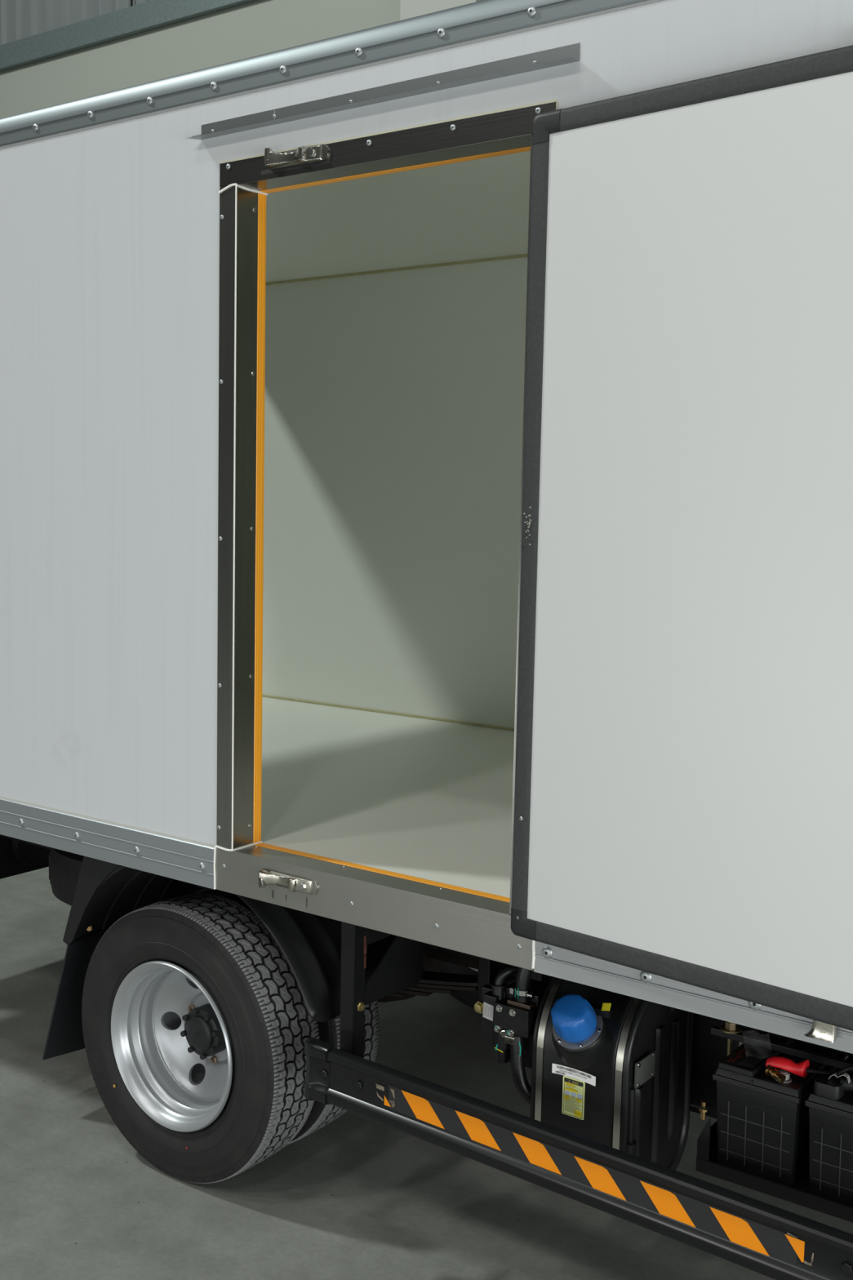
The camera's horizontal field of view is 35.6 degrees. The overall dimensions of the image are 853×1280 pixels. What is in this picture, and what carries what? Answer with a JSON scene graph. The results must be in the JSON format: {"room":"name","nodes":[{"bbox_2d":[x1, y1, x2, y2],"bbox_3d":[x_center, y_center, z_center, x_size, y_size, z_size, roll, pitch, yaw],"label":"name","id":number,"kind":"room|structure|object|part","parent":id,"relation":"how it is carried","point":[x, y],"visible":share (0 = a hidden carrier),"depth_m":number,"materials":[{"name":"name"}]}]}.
{"room":"vehicle workshop","nodes":[
{"label":"vehicle workshop","id":0,"kind":"room"},
{"bbox_2d":[0,0,400,118],"bbox_3d":[0.522,-4.267,9.921,39.015,10.600,0.250,5,7,36],"label":"wall","id":1,"kind":"structure","parent":0,"point":[260,27],"depth_m":11.83,"materials":[{"name":"beige paint"}]},
{"bbox_2d":[0,0,257,71],"bbox_3d":[1.270,-5.193,9.137,36.000,0.230,0.130,5,7,36],"label":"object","id":2,"kind":"structure","parent":1,"relation":"attached to","point":[151,15],"depth_m":12.08,"materials":[{"name":"grey metal"}]},
{"bbox_2d":[0,866,852,1279],"bbox_3d":[-4.717,1.733,1.698,36.000,0.100,20.000,5,7,36],"label":"floor","id":3,"kind":"structure","parent":0,"point":[357,1197],"depth_m":3.73,"materials":[{"name":"concrete"}]},
{"bbox_2d":[0,0,852,1279],"bbox_3d":[0.073,-0.011,4.323,4.386,3.038,2.404,5,7,36],"label":"truck","id":4,"kind":"object","parent":3,"relation":"on","point":[426,441],"visible":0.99,"depth_m":3.37,"materials":[{"name":"metal"}]},
{"bbox_3d":[-0.970,0.913,4.232,0.017,0.021,0.402,6,7,38],"label":"flap rod","id":5,"kind":"part","parent":4,"relation":"part of","materials":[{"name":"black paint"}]},
{"bbox_3d":[-1.442,0.525,4.164,2.174,0.112,0.012,5,7,36],"label":"rail","id":6,"kind":"part","parent":4,"relation":"part of","materials":[{"name":"metal"}]},
{"bbox_3d":[-0.526,-1.411,3.371,4.310,0.087,0.069,5,7,36],"label":"cornice rail","id":7,"kind":"part","parent":4,"relation":"part of","materials":[{"name":"metal"}]},
{"bbox_3d":[-0.213,0.895,3.445,0.048,0.461,0.116,5,7,36],"label":"guard post","id":8,"kind":"part","parent":4,"relation":"part of","materials":[{"name":"black metal"}]},
{"bbox_3d":[-0.137,0.640,3.275,0.985,0.115,0.081,5,7,36],"label":"door sill","id":9,"kind":"part","parent":4,"relation":"part of","materials":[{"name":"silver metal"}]},
{"bbox_3d":[0.030,0.505,4.470,4.180,0.080,2.002,5,7,36],"label":"floor panel","id":10,"kind":"part","parent":4,"relation":"part of","materials":[{"name":"white plastic"}]},
{"bbox_3d":[-0.084,0.872,3.573,0.005,0.174,0.252,5,7,36],"label":"gusset plate","id":11,"kind":"part","parent":4,"relation":"part of","materials":[{"name":"black paint"}]},
{"bbox_3d":[0.704,-0.549,5.194,4.270,2.040,0.104,5,7,36],"label":"panel","id":12,"kind":"part","parent":4,"relation":"part of","materials":[{"name":"white plastic"}]},
{"bbox_3d":[0.107,-1.469,4.244,4.270,0.075,2.150,5,7,36],"label":"roof panel","id":13,"kind":"part","parent":4,"relation":"part of","materials":[{"name":"white plastic"}]},
{"bbox_3d":[0.112,0.773,4.430,4.300,0.222,0.849,5,7,36],"label":"chassis rail","id":14,"kind":"part","parent":4,"relation":"part of","materials":[{"name":"grey metal"}]},
{"bbox_3d":[-0.531,-0.403,3.494,4.270,2.040,0.104,5,7,36],"label":"panel","id":15,"kind":"part","parent":4,"relation":"part of","materials":[{"name":"white metal"}]},
{"bbox_2d":[564,1089,582,1098],"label":"print","id":16,"kind":"object","parent":4,"relation":"attached to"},
{"bbox_2d":[563,1077,583,1119],"bbox_3d":[0.349,1.090,3.164,0.052,0.089,0.001,5,7,36],"label":"print","id":17,"kind":"object","parent":4,"relation":"attached to","point":[573,1087],"depth_m":3.16,"materials":[{"name":"yellow paper"}]},
{"bbox_3d":[0.464,1.074,3.303,0.263,0.540,0.364,5,7,36],"label":"fluid tank","id":18,"kind":"part","parent":4,"relation":"part of","materials":[{"name":"black plastic"}]},
{"bbox_3d":[0.517,1.016,3.145,0.005,0.061,0.096,5,7,36],"label":"plate","id":19,"kind":"part","parent":4,"relation":"part of","materials":[{"name":"grey metal"}]},
{"bbox_3d":[0.567,-0.182,2.544,0.865,1.663,0.034,6,8,41],"label":"door","id":20,"kind":"part","parent":4,"relation":"part of","materials":[{"name":"white metal"}]},
{"bbox_3d":[0.697,0.724,2.628,1.123,0.112,0.012,5,7,36],"label":"rail","id":21,"kind":"part","parent":4,"relation":"part of","materials":[{"name":"silver metal"}]},
{"bbox_2d":[690,1021,852,1222],"bbox_3d":[1.021,0.980,2.882,0.896,0.446,0.376,5,7,36],"label":"tray","id":22,"kind":"object","parent":4,"relation":"on","point":[707,1163],"depth_m":2.95,"materials":[{"name":"black paint"}]},
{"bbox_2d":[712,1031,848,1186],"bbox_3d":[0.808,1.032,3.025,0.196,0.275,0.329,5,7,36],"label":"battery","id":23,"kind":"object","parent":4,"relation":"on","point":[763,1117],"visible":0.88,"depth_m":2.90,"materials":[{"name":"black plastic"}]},
{"bbox_3d":[0.809,0.951,3.017,0.196,0.036,0.329,5,7,36],"label":"lid","id":24,"kind":"part","parent":23,"relation":"part of","materials":[{"name":"black plastic"}]},
{"bbox_2d":[805,1065,852,1076],"bbox_3d":[0.987,0.914,2.797,0.369,0.068,0.015,4,6,26],"label":"cable","id":25,"kind":"object","parent":23,"relation":"attached to","point":[846,1068],"visible":0.91,"depth_m":2.86,"materials":[{"name":"black plastic"}]},
{"bbox_2d":[804,1054,852,1206],"bbox_3d":[0.978,1.046,2.903,0.196,0.278,0.329,5,7,36],"label":"battery","id":26,"kind":"object","parent":4,"relation":"on","point":[830,1104],"visible":1,"depth_m":2.81,"materials":[{"name":"black plastic"}]},
{"bbox_3d":[0.979,0.972,2.895,0.196,0.026,0.329,5,7,36],"label":"lid","id":27,"kind":"part","parent":26,"relation":"part of","materials":[{"name":"black plastic"}]},
{"bbox_2d":[400,0,482,20],"bbox_3d":[0.116,-2.128,10.059,0.680,6.100,0.300,5,7,36],"label":"column","id":28,"kind":"structure","parent":3,"relation":"on","point":[408,8],"depth_m":9.75,"materials":[{"name":"grey paint"}]}
]}

